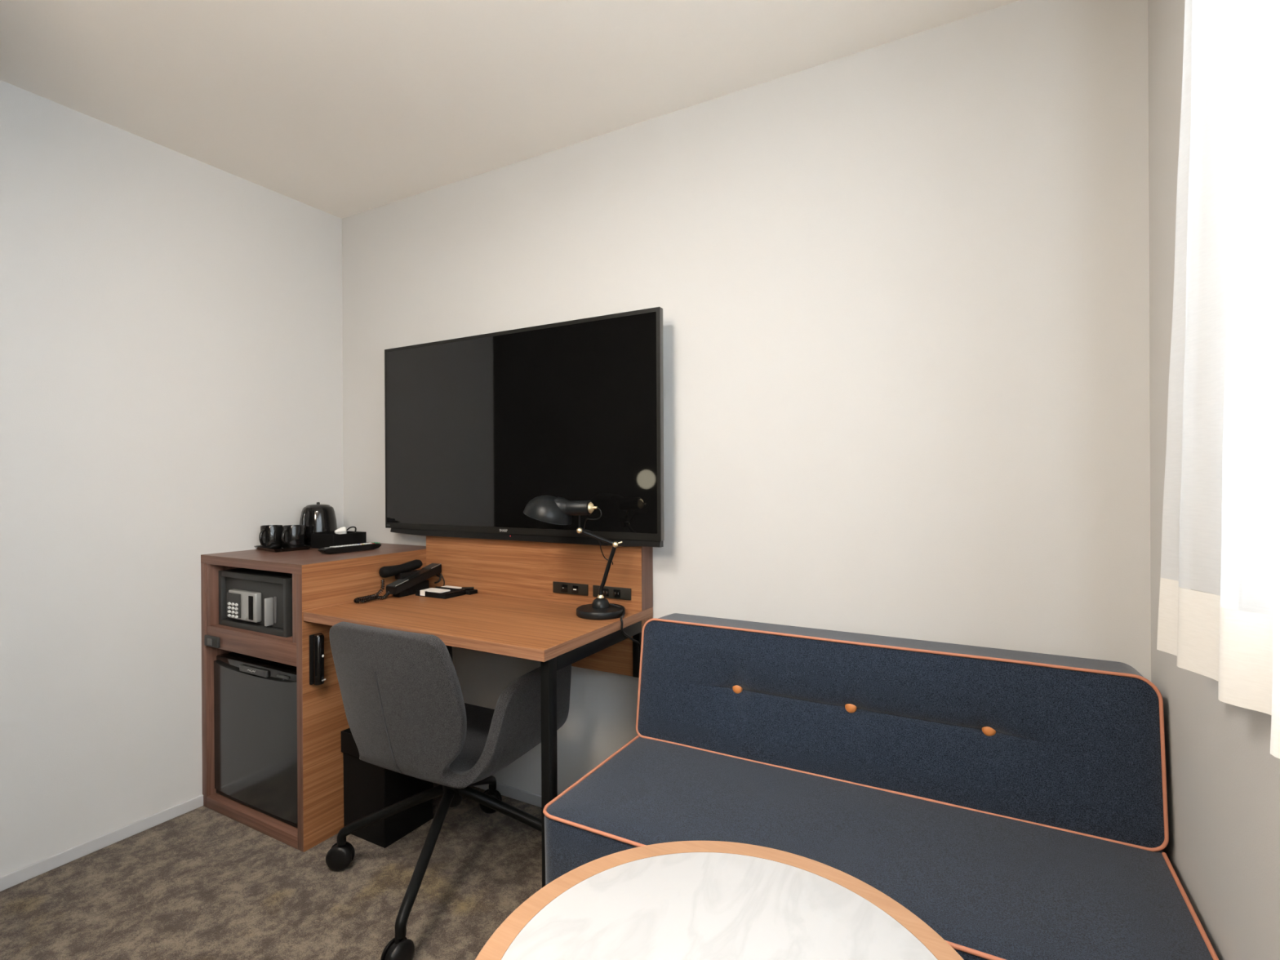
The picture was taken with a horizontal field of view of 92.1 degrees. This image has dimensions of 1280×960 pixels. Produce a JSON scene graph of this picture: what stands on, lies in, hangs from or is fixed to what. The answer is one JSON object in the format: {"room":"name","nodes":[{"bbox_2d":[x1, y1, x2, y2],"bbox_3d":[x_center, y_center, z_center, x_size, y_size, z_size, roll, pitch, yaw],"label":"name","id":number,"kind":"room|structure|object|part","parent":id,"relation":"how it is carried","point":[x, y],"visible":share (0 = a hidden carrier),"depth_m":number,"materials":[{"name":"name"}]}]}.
{"room":"hotel room","nodes":[
{"label":"hotel room","id":0,"kind":"room"},
{"bbox_2d":[0,80,343,876],"bbox_3d":[-1.621,0.011,2.213,0.120,2.292,1.150,0,0,29],"label":"wall","id":1,"kind":"structure","parent":0,"point":[171,334],"depth_m":2.00,"materials":[{"name":"white paint"}]},
{"bbox_2d":[0,794,203,891],"bbox_3d":[-1.689,1.138,1.944,0.008,0.039,0.605,0,0,29],"label":"baseboard","id":2,"kind":"structure","parent":1,"relation":"attached to","point":[23,874],"depth_m":1.92,"materials":[{"name":"plastic"}]},
{"bbox_2d":[0,782,542,959],"bbox_3d":[-1.514,1.208,0.705,4.307,0.100,3.900,0,0,29],"label":"floor","id":3,"kind":"structure","parent":0,"point":[200,883],"depth_m":1.71,"materials":[{"name":"carpet"}]},
{"bbox_2d":[200,542,426,852],"bbox_3d":[-1.166,0.709,2.300,0.585,0.891,0.563,0,0,29],"label":"base cabinet","id":4,"kind":"object","parent":3,"relation":"on","point":[319,580],"visible":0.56,"depth_m":2.01,"materials":[{"name":"brown laminate"}]},
{"bbox_2d":[204,634,220,648],"bbox_3d":[-1.493,0.563,2.153,0.084,0.036,0.013,0,0,29],"label":"outlet plate","id":5,"kind":"object","parent":4,"relation":"attached to","point":[211,641],"visible":1,"depth_m":2.14,"materials":[{"name":"black plastic"}]},
{"bbox_2d":[207,638,212,645],"bbox_3d":[-1.498,0.563,2.150,0.026,0.023,0.003,0,0,29],"label":"switch","id":6,"kind":"object","parent":5,"relation":"attached to","point":[209,640],"depth_m":2.15,"materials":[{"name":"grey plastic"}]},
{"bbox_3d":[-1.410,0.725,2.434,0.029,0.861,0.563,0,0,29],"label":"panel","id":7,"kind":"part","parent":4,"relation":"part of","materials":[{"name":"brown laminate"}]},
{"bbox_3d":[-1.174,0.547,2.288,0.526,0.073,0.532,0,0,29],"label":"rail","id":8,"kind":"part","parent":4,"relation":"part of","materials":[{"name":"brown laminate"}]},
{"bbox_3d":[-1.171,1.135,2.288,0.526,0.038,0.534,0,0,29],"label":"rail","id":9,"kind":"part","parent":4,"relation":"part of","materials":[{"name":"brown laminate"}]},
{"bbox_2d":[218,568,292,637],"bbox_3d":[-1.211,0.416,2.298,0.398,0.191,0.489,0,0,29],"label":"safe","id":10,"kind":"object","parent":4,"relation":"on","point":[260,601],"visible":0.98,"depth_m":2.08,"materials":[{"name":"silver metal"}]},
{"bbox_3d":[-1.355,0.430,2.117,0.165,0.099,0.022,0,0,29],"label":"lock panel","id":11,"kind":"part","parent":10,"relation":"part of","materials":[{"name":"silver metal"}]},
{"bbox_3d":[-1.311,0.416,2.109,0.360,0.147,0.006,0,0,29],"label":"door","id":12,"kind":"part","parent":10,"relation":"part of","materials":[{"name":"grey metal"}]},
{"bbox_3d":[-1.230,0.437,2.047,0.011,0.092,0.026,0,0,29],"label":"handle","id":13,"kind":"part","parent":10,"relation":"part of","materials":[{"name":"silver metal"}]},
{"bbox_2d":[213,652,297,828],"bbox_3d":[-1.191,0.869,2.285,0.488,0.492,0.476,0,0,29],"label":"mini fridge","id":14,"kind":"object","parent":4,"relation":"in","point":[255,699],"visible":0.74,"depth_m":2.07,"materials":[{"name":"black metal"}]},
{"bbox_3d":[-1.303,0.644,2.082,0.158,0.022,0.010,0,0,29],"label":"name plate","id":15,"kind":"part","parent":14,"relation":"part of","materials":[{"name":"grey plastic"}]},
{"bbox_3d":[-1.293,0.641,2.102,0.488,0.035,0.034,0,0,29],"label":"door handle","id":16,"kind":"part","parent":14,"relation":"part of","materials":[{"name":"black plastic"}]},
{"bbox_3d":[-1.291,1.107,2.101,0.488,0.015,0.036,0,0,29],"label":"kick plate","id":17,"kind":"part","parent":14,"relation":"part of","materials":[{"name":"black wood"}]},
{"bbox_2d":[253,545,311,552],"bbox_3d":[-1.359,0.258,2.350,0.190,0.013,0.134,0,0,39],"label":"serving tray","id":18,"kind":"object","parent":4,"relation":"on","point":[258,547],"visible":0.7,"depth_m":2.30,"materials":[{"name":"black plastic"}]},
{"bbox_2d":[258,524,282,548],"bbox_3d":[-1.411,0.217,2.345,0.074,0.086,0.098,0,0,29],"label":"mug","id":19,"kind":"object","parent":18,"relation":"on","point":[270,535],"visible":0.92,"depth_m":2.32,"materials":[{"name":"black ceramic"}]},
{"bbox_3d":[-1.408,0.215,2.304,0.010,0.066,0.032,0,0,4],"label":"handle","id":20,"kind":"part","parent":19,"relation":"part of","materials":[{"name":"black ceramic"}]},
{"bbox_2d":[281,524,304,548],"bbox_3d":[-1.326,0.216,2.341,0.074,0.086,0.098,0,0,29],"label":"mug","id":21,"kind":"object","parent":18,"relation":"on","point":[292,535],"visible":0.88,"depth_m":2.32,"materials":[{"name":"black ceramic"}]},
{"bbox_3d":[-1.323,0.215,2.301,0.010,0.066,0.032,0,0,4],"label":"handle","id":22,"kind":"part","parent":21,"relation":"part of","materials":[{"name":"black ceramic"}]},
{"bbox_3d":[-0.923,0.723,2.167,0.029,0.861,0.563,0,0,29],"label":"panel","id":23,"kind":"part","parent":4,"relation":"part of","materials":[{"name":"brown laminate"}]},
{"bbox_2d":[309,632,325,684],"bbox_3d":[-1.010,0.563,1.940,0.036,0.155,0.039,0,0,29],"label":"flashlight","id":24,"kind":"object","parent":4,"relation":"attached to","point":[317,640],"visible":1,"depth_m":1.93,"materials":[{"name":"black plastic"}]},
{"bbox_2d":[299,502,337,546],"bbox_3d":[-1.302,0.177,2.499,0.141,0.174,0.157,0,0,-35],"label":"kettle","id":25,"kind":"object","parent":4,"relation":"on","point":[319,517],"visible":0.77,"depth_m":2.45,"materials":[{"name":"black metal"}]},
{"bbox_3d":[-1.311,0.171,2.424,0.018,0.131,0.050,0,0,2],"label":"handle","id":26,"kind":"part","parent":25,"relation":"part of","materials":[{"name":"black plastic"}]},
{"bbox_3d":[-1.304,0.098,2.501,0.092,0.018,0.092,0,0,29],"label":"lid","id":27,"kind":"part","parent":25,"relation":"part of","materials":[{"name":"black plastic"}]},
{"bbox_2d":[311,530,366,548],"bbox_3d":[-1.183,0.235,2.425,0.138,0.056,0.142,0,0,29],"label":"storage box","id":28,"kind":"object","parent":4,"relation":"on","point":[322,540],"visible":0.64,"depth_m":2.38,"materials":[{"name":"black plastic"}]},
{"bbox_2d":[334,526,356,533],"bbox_3d":[-1.160,0.221,2.431,0.076,0.074,0.036,0,0,-17],"label":"plug","id":29,"kind":"object","parent":28,"relation":"in","point":[343,530],"visible":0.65,"depth_m":2.42,"materials":[{"name":"white plastic"}]},
{"bbox_3d":[-1.159,0.221,2.438,0.072,0.074,0.011,0,0,-29],"label":"cord","id":30,"kind":"part","parent":29,"relation":"part of","materials":[{"name":"black plastic"}]},
{"bbox_2d":[318,542,381,554],"bbox_3d":[-1.062,0.251,2.269,0.046,0.024,0.227,0,0,32],"label":"remote control","id":31,"kind":"object","parent":4,"relation":"on","point":[372,545],"visible":1,"depth_m":2.25,"materials":[{"name":"black plastic"}]},
{"bbox_2d":[341,728,432,848],"bbox_3d":[-0.839,0.987,2.063,0.209,0.330,0.206,0,0,29],"label":"waste bin","id":32,"kind":"object","parent":3,"relation":"on","point":[368,788],"visible":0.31,"depth_m":1.99,"materials":[{"name":"black plastic"}]},
{"bbox_2d":[325,621,571,959],"bbox_3d":[-0.553,0.765,1.808,0.609,0.773,0.619,0,0,-44],"label":"office chair","id":33,"kind":"object","parent":3,"relation":"on","point":[406,712],"visible":0.96,"depth_m":1.60,"materials":[{"name":"grey fabric"}]},
{"bbox_3d":[-0.726,0.980,1.815,0.338,0.184,0.030,0,0,2],"label":"leg","id":34,"kind":"part","parent":33,"relation":"part of","materials":[{"name":"black metal"}]},
{"bbox_3d":[-0.556,0.980,1.619,0.030,0.185,0.360,0,0,2],"label":"leg","id":35,"kind":"part","parent":33,"relation":"part of","materials":[{"name":"black metal"}]},
{"bbox_3d":[-0.528,0.979,1.984,0.030,0.184,0.339,0,0,7],"label":"leg","id":36,"kind":"part","parent":33,"relation":"part of","materials":[{"name":"black metal"}]},
{"bbox_3d":[-0.360,0.978,1.787,0.361,0.185,0.030,0,0,6],"label":"leg","id":37,"kind":"part","parent":33,"relation":"part of","materials":[{"name":"black metal"}]},
{"bbox_2d":[302,587,653,887],"bbox_3d":[-0.500,0.778,1.937,0.932,0.745,0.560,0,0,29],"label":"desk","id":38,"kind":"object","parent":3,"relation":"on","point":[551,633],"visible":0.8,"depth_m":1.73,"materials":[{"name":"brown wood"}]},
{"bbox_2d":[353,559,444,603],"bbox_3d":[-0.850,0.349,2.171,0.088,0.118,0.339,0,0,31],"label":"telephone","id":39,"kind":"object","parent":38,"relation":"on","point":[410,580],"visible":0.95,"depth_m":2.18,"materials":[{"name":"black plastic"}]},
{"bbox_3d":[-0.908,0.375,2.082,0.055,0.067,0.126,0,0,29],"label":"coiled cord","id":40,"kind":"part","parent":39,"relation":"part of","materials":[{"name":"black plastic"}]},
{"bbox_3d":[-0.843,0.358,2.147,0.048,0.017,0.058,0,0,29],"label":"plate","id":41,"kind":"part","parent":39,"relation":"part of","materials":[{"name":"grey plastic"}]},
{"bbox_3d":[-0.771,0.319,2.286,0.048,0.015,0.050,0,0,29],"label":"plate","id":42,"kind":"part","parent":39,"relation":"part of","materials":[{"name":"grey plastic"}]},
{"bbox_3d":[-0.754,0.372,2.290,0.054,0.067,0.025,0,0,-27],"label":"line cord","id":43,"kind":"part","parent":39,"relation":"part of","materials":[{"name":"black plastic"}]},
{"bbox_2d":[415,586,477,599],"bbox_3d":[-0.687,0.396,2.191,0.164,0.020,0.138,0,0,29],"label":"tray","id":44,"kind":"object","parent":38,"relation":"on","point":[453,593],"visible":0.91,"depth_m":2.15,"materials":[{"name":"black plastic"}]},
{"bbox_2d":[422,587,450,593],"bbox_3d":[-0.722,0.390,2.175,0.090,0.004,0.055,0,0,29],"label":"pad","id":45,"kind":"object","parent":44,"relation":"in","point":[431,589],"visible":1,"depth_m":2.16,"materials":[{"name":"white paper"}]},
{"bbox_2d":[441,585,462,588],"bbox_3d":[-0.685,0.391,2.247,0.085,0.003,0.034,0,0,29],"label":"card","id":46,"kind":"object","parent":44,"relation":"on","point":[446,586],"visible":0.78,"depth_m":2.24,"materials":[{"name":"white paper"}]},
{"bbox_2d":[462,586,474,589],"bbox_3d":[-0.616,0.387,2.209,0.042,0.008,0.008,0,0,-10],"label":"pen","id":47,"kind":"object","parent":44,"relation":"on","point":[463,588],"visible":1,"depth_m":2.21,"materials":[{"name":"black plastic"}]},
{"bbox_3d":[-0.220,0.791,1.504,0.024,0.717,0.032,0,0,29],"label":"leg","id":48,"kind":"part","parent":38,"relation":"part of","materials":[{"name":"black metal"}]},
{"bbox_2d":[523,495,640,666],"bbox_3d":[-0.169,0.314,1.836,0.349,0.539,0.163,0,0,-3],"label":"desk lamp","id":49,"kind":"object","parent":38,"relation":"on","point":[550,509],"visible":0.99,"depth_m":1.79,"materials":[{"name":"black metal"}]},
{"bbox_3d":[-0.273,0.088,1.827,0.142,0.087,0.147,0,0,29],"label":"lamp shade","id":50,"kind":"part","parent":49,"relation":"part of","materials":[{"name":"black metal"}]},
{"bbox_2d":[565,500,597,515],"bbox_3d":[-0.169,0.081,1.784,0.099,0.045,0.051,0,0,29],"label":"socket","id":51,"kind":"object","parent":49,"relation":"attached to","point":[579,508],"depth_m":1.77,"materials":[{"name":"black metal"}]},
{"bbox_3d":[-0.125,0.169,1.814,0.108,0.051,0.010,0,0,-2],"label":"arm","id":52,"kind":"part","parent":49,"relation":"part of","materials":[{"name":"black metal"}]},
{"bbox_3d":[-0.126,0.164,1.805,0.074,0.172,0.072,0,0,29],"label":"head cord","id":53,"kind":"part","parent":49,"relation":"part of","materials":[{"name":"black plastic"}]},
{"bbox_3d":[-0.095,0.269,1.831,0.068,0.163,0.013,0,0,35],"label":"arm","id":54,"kind":"part","parent":49,"relation":"part of","materials":[{"name":"black metal"}]},
{"bbox_3d":[-0.053,0.475,1.841,0.072,0.215,0.120,0,0,29],"label":"power cord","id":55,"kind":"part","parent":49,"relation":"part of","materials":[{"name":"black plastic"}]},
{"bbox_3d":[-0.110,0.450,1.708,0.024,0.035,0.434,0,0,29],"label":"frame rail","id":56,"kind":"part","parent":38,"relation":"part of","materials":[{"name":"black metal"}]},
{"bbox_2d":[475,840,964,959],"bbox_3d":[0.088,0.836,0.626,0.544,0.625,0.544,0,0,29],"label":"round table","id":57,"kind":"object","parent":3,"relation":"on","point":[682,900],"visible":1,"depth_m":0.74,"materials":[{"name":"white stone"}]},
{"bbox_2d":[542,613,1218,959],"bbox_3d":[0.440,0.772,1.358,1.182,0.748,0.649,0,0,29],"label":"sofa","id":58,"kind":"object","parent":3,"relation":"on","point":[1014,802],"visible":0.93,"depth_m":1.33,"materials":[{"name":"blue fabric"}]},
{"bbox_3d":[0.410,0.924,1.303,1.166,0.400,0.518,0,0,29],"label":"seat","id":59,"kind":"part","parent":58,"relation":"part of","materials":[{"name":"blue fabric"}]},
{"bbox_3d":[0.549,0.564,1.559,1.175,0.326,0.190,0,0,29],"label":"backrest","id":60,"kind":"part","parent":58,"relation":"part of","materials":[{"name":"blue fabric"}]},
{"bbox_2d":[0,0,1018,218],"bbox_3d":[-1.527,-1.184,0.703,4.307,0.100,3.900,0,0,29],"label":"ceiling","id":61,"kind":"structure","parent":0,"point":[340,108],"depth_m":1.71,"materials":[{"name":"paint"}]},
{"bbox_3d":[0.239,-1.128,-0.094,0.060,0.027,2.400,0,0,29],"label":"rail","id":62,"kind":"object","parent":61,"relation":"attached to","visible":0},
{"bbox_2d":[1156,0,1279,758],"bbox_3d":[0.203,-0.426,-0.168,0.052,1.373,2.478,0,0,29],"label":"curtain","id":63,"kind":"object","parent":62,"relation":"hanging from","point":[1220,531],"visible":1,"depth_m":0.70,"materials":[{"name":"white fabric"}]},
{"bbox_2d":[342,0,1151,795],"bbox_3d":[-0.046,0.002,2.062,3.027,2.292,0.100,0,0,29],"label":"wall","id":64,"kind":"structure","parent":0,"point":[901,286],"depth_m":1.65,"materials":[{"name":"white paint"}]},
{"bbox_2d":[474,782,541,807],"bbox_3d":[0.184,1.128,1.879,2.157,0.039,0.008,0,0,29],"label":"baseboard","id":65,"kind":"structure","parent":64,"relation":"attached to","point":[505,790],"depth_m":2.22,"materials":[{"name":"plastic"}]},
{"bbox_2d":[384,306,664,547],"bbox_3d":[-0.459,-0.152,2.138,1.204,0.719,0.038,0,0,29],"label":"television","id":66,"kind":"object","parent":64,"relation":"attached to","point":[478,428],"visible":0.99,"depth_m":2.06,"materials":[{"name":"black plastic"}]},
{"bbox_2d":[426,535,653,676],"bbox_3d":[-0.385,0.270,2.150,0.931,0.680,0.073,0,0,29],"label":"wall panel","id":67,"kind":"object","parent":64,"relation":"attached to","point":[510,568],"visible":0.26,"depth_m":2.06,"materials":[{"name":"brown wood"}]},
{"bbox_3d":[-0.386,0.167,2.150,0.930,0.474,0.073,0,0,29],"label":"panel","id":68,"kind":"part","parent":67,"relation":"part of","materials":[{"name":"brown wood"}]},
{"bbox_2d":[552,581,588,595],"bbox_3d":[-0.228,0.355,2.018,0.138,0.036,0.008,0,0,29],"label":"outlet plate","id":69,"kind":"object","parent":67,"relation":"attached to","point":[557,587],"visible":1,"depth_m":2.01,"materials":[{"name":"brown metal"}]},
{"bbox_2d":[561,584,567,591],"bbox_3d":[-0.248,0.355,2.026,0.025,0.024,0.002,0,0,29],"label":"socket","id":70,"kind":"object","parent":69,"relation":"attached to","point":[564,587],"depth_m":2.02,"materials":[{"name":"black plastic"}]},
{"bbox_2d":[571,585,577,593],"bbox_3d":[-0.211,0.355,2.006,0.025,0.024,0.002,0,0,29],"label":"socket","id":71,"kind":"object","parent":69,"relation":"attached to","point":[574,588],"depth_m":2.01,"materials":[{"name":"plastic"}]},
{"bbox_2d":[592,585,631,599],"bbox_3d":[-0.089,0.354,1.942,0.139,0.036,0.008,0,0,29],"label":"outlet plate","id":72,"kind":"object","parent":67,"relation":"attached to","point":[616,593],"visible":0.86,"depth_m":1.93,"materials":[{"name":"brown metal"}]},
{"bbox_2d":[602,588,608,596],"bbox_3d":[-0.109,0.355,1.950,0.025,0.024,0.002,0,0,29],"label":"socket","id":73,"kind":"object","parent":72,"relation":"attached to","point":[606,591],"depth_m":1.95,"materials":[{"name":"black plastic"}]},
{"bbox_2d":[613,589,620,597],"bbox_3d":[-0.072,0.354,1.929,0.025,0.024,0.002,0,0,29],"label":"socket","id":74,"kind":"object","parent":72,"relation":"attached to","point":[616,593],"depth_m":1.93,"materials":[{"name":"black plastic"}]},
{"bbox_3d":[-0.384,0.522,2.150,0.930,0.176,0.073,0,0,29],"label":"panel","id":75,"kind":"part","parent":67,"relation":"part of","materials":[{"name":"brown wood"}]},
{"bbox_2d":[1147,0,1279,959],"bbox_3d":[0.302,0.003,-0.295,0.150,2.292,3.700,0,0,29],"label":"wall","id":76,"kind":"structure","parent":0,"point":[1223,847],"depth_m":1.09,"materials":[{"name":"white paint"}]}
]}

